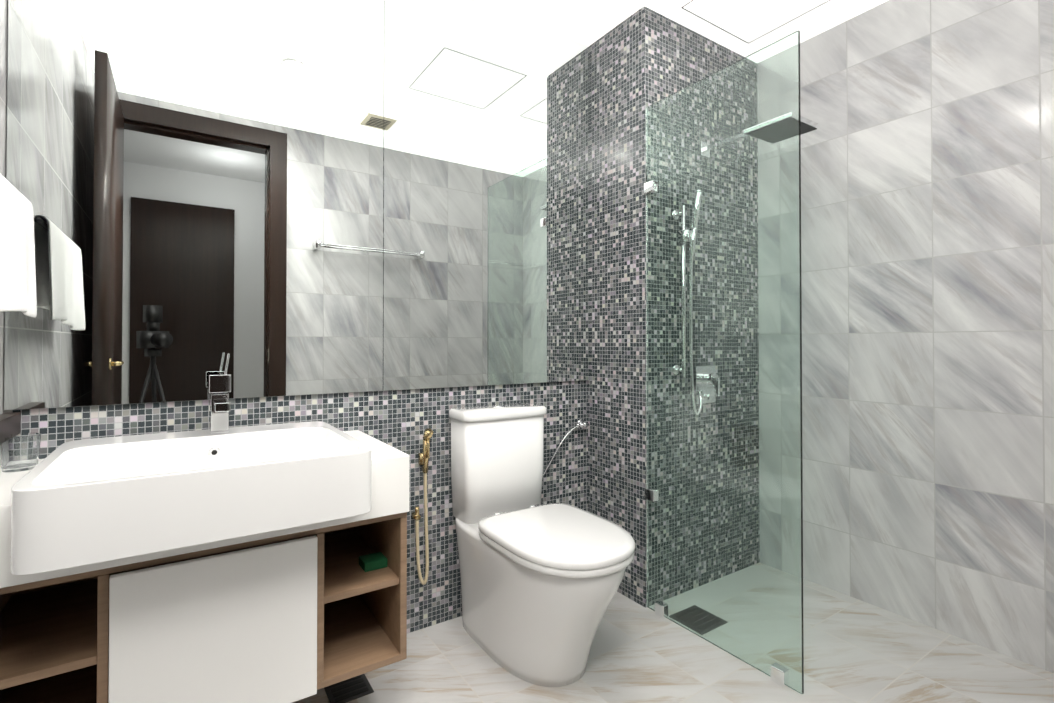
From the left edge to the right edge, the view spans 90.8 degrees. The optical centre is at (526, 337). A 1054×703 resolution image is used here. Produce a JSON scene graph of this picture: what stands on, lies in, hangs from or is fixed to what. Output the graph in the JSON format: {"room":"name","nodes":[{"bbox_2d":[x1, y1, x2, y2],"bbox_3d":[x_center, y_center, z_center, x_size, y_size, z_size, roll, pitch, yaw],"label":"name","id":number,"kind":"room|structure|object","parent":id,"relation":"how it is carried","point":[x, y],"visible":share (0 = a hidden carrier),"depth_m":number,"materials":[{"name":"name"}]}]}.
{"room":"bathroom","nodes":[
{"label":"bathroom","id":0,"kind":"room"},
{"bbox_2d":[0,0,7,464],"bbox_3d":[-0.438,-0.151,-0.090,0.100,2.380,3.260,0,-1,-34],"label":"wall","id":1,"kind":"structure","parent":0,"point":[3,73],"depth_m":1.27,"materials":[{"name":"tile"}]},
{"bbox_2d":[0,412,20,443],"bbox_3d":[-1.200,0.211,1.174,0.032,0.053,0.274,0,-1,-34],"label":"shelf ledge","id":2,"kind":"object","parent":1,"relation":"attached to","point":[10,423],"visible":0.98,"depth_m":1.22,"materials":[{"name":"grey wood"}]},
{"bbox_3d":[-1.067,-0.314,1.000,0.056,0.032,0.610,0,-1,-34],"label":"towel hook","id":3,"kind":"object","parent":1,"relation":"attached to","visible":0},
{"bbox_2d":[0,174,36,317],"bbox_3d":[-1.044,-0.183,1.014,0.061,0.300,0.539,0,-1,-34],"label":"hanging towel","id":4,"kind":"object","parent":3,"relation":"hanging from","point":[17,270],"visible":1,"depth_m":1.09,"materials":[{"name":"white fabric"}]},
{"bbox_2d":[4,380,587,633],"bbox_3d":[-0.219,-0.128,2.073,2.860,2.380,0.100,0,-1,-34],"label":"wall","id":5,"kind":"structure","parent":0,"point":[402,420],"depth_m":1.89,"materials":[{"name":"tile"}]},
{"bbox_2d":[0,354,409,702],"bbox_3d":[-0.764,0.449,1.271,0.868,0.810,0.618,0,-1,-34],"label":"bathroom vanity","id":6,"kind":"object","parent":5,"relation":"attached to","point":[219,561],"visible":1,"depth_m":1.14,"materials":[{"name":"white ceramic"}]},
{"bbox_2d":[0,430,409,587],"bbox_3d":[-0.803,0.385,1.330,0.868,0.150,0.478,0,-1,-34],"label":"countertop","id":7,"kind":"structure","parent":6,"relation":"on","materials":[{"name":"white"}]},
{"bbox_2d":[0,433,40,471],"bbox_3d":[-1.181,0.268,1.213,0.070,0.078,0.070,0,-1,-34],"label":"glass cup","id":8,"kind":"object","parent":7,"relation":"on","point":[20,452],"visible":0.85,"depth_m":1.19,"materials":[{"name":"clear glass"}]},
{"bbox_2d":[10,421,371,574],"bbox_3d":[-0.751,0.329,1.246,0.615,0.140,0.560,0,-1,-34],"label":"basin","id":9,"kind":"object","parent":7,"relation":"in","point":[94,500],"depth_m":1.04,"materials":[{"name":"white ceramic"}]},
{"bbox_2d":[208,354,230,432],"bbox_3d":[-0.821,0.152,1.394,0.052,0.215,0.161,0,-1,-34],"label":"faucet","id":10,"kind":"object","parent":6,"relation":"on","point":[219,385],"depth_m":1.42,"materials":[{"name":"silver metal"}]},
{"bbox_2d":[4,0,589,409],"bbox_3d":[-0.507,-0.566,1.817,1.885,1.501,0.014,0,-1,-34],"label":"mirror panel","id":11,"kind":"object","parent":5,"relation":"attached to","point":[286,197],"visible":0.95,"depth_m":1.65,"materials":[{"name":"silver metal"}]},
{"bbox_2d":[411,428,433,519],"bbox_3d":[-0.372,0.488,1.859,0.057,0.327,0.076,0,-1,-34],"label":"bidet sprayer","id":12,"kind":"object","parent":5,"relation":"attached to","point":[423,458],"visible":0.96,"depth_m":1.85,"materials":[{"name":"gold metal"}]},
{"bbox_2d":[415,473,428,584],"bbox_3d":[-0.376,0.687,1.866,0.051,0.404,0.016,0,-1,-34],"label":"hose","id":13,"kind":"object","parent":12,"relation":"attached to","point":[423,582],"visible":1,"depth_m":1.87,"materials":[{"name":"beige"}]},
{"bbox_2d":[576,419,588,428],"bbox_3d":[0.239,0.385,2.288,0.067,0.044,0.040,0,-1,-34],"label":"valve","id":14,"kind":"object","parent":5,"relation":"attached to","point":[581,424],"visible":0.96,"depth_m":2.28,"materials":[{"name":"silver metal"}]},
{"bbox_2d":[543,426,576,475],"bbox_3d":[0.127,0.508,2.213,0.236,0.256,0.010,0,-1,-29],"label":"hose","id":15,"kind":"object","parent":14,"relation":"attached to","point":[561,442],"visible":0.81,"depth_m":2.21,"materials":[{"name":"silver metal"}]},
{"bbox_2d":[588,6,743,607],"bbox_3d":[0.691,-0.124,2.411,0.770,2.380,0.345,0,-1,-34],"label":"shower column","id":16,"kind":"structure","parent":0,"point":[642,59],"depth_m":2.17,"materials":[{"name":"tile"}]},
{"bbox_2d":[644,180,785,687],"bbox_3d":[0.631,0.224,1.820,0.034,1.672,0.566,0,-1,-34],"label":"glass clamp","id":17,"kind":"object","parent":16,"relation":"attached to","point":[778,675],"visible":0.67,"depth_m":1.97,"materials":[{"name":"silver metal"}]},
{"bbox_2d":[646,30,803,693],"bbox_3d":[0.645,0.070,1.801,0.010,1.971,0.612,0,-1,-34],"label":"glass wall","id":18,"kind":"structure","parent":17,"relation":"attached to","point":[724,384],"depth_m":1.74,"materials":[{"name":"clear glass"}]},
{"bbox_2d":[801,116,819,134],"bbox_3d":[0.897,-0.814,2.081,0.190,0.068,0.444,0,-1,-34],"label":"shower head","id":19,"kind":"object","parent":16,"relation":"attached to","point":[807,125],"visible":0.08,"depth_m":1.93},
{"bbox_2d":[292,579,1053,702],"bbox_3d":[0.683,1.098,0.703,2.860,0.100,3.360,0,-1,-34],"label":"floor","id":20,"kind":"structure","parent":0,"point":[857,650],"depth_m":1.66,"materials":[{"name":"tile"}]},
{"bbox_2d":[324,674,373,702],"bbox_3d":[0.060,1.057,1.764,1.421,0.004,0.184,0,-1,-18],"label":"floor drain","id":21,"kind":"object","parent":20,"relation":"on","point":[350,689],"visible":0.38,"depth_m":1.55,"materials":[{"name":"grey metal"}]},
{"bbox_2d":[449,403,634,686],"bbox_3d":[0.044,0.658,1.741,0.388,0.802,0.718,0,-1,-34],"label":"toilet","id":22,"kind":"object","parent":20,"relation":"on","point":[540,584],"visible":1,"depth_m":1.65,"materials":[{"name":"white ceramic"}]},
{"bbox_2d":[478,0,887,56],"bbox_3d":[0.296,-1.376,1.312,2.860,0.100,1.960,0,-1,-34],"label":"ceiling","id":23,"kind":"structure","parent":0,"point":[588,22],"depth_m":2.13,"materials":[{"name":"white paint"}]},
{"bbox_2d":[681,0,829,43],"bbox_3d":[0.632,-1.319,1.854,1.120,0.001,0.450,0,-1,-34],"label":"ceiling hatch","id":24,"kind":"object","parent":23,"relation":"attached to","point":[738,37],"visible":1,"depth_m":2.17,"materials":[{"name":"grey paint"}]},
{"bbox_2d":[800,0,1053,672],"bbox_3d":[1.860,-0.134,1.439,0.100,2.380,3.260,0,-1,-34],"label":"wall","id":25,"kind":"structure","parent":0,"point":[927,217],"depth_m":1.90,"materials":[{"name":"stone"}]}
]}

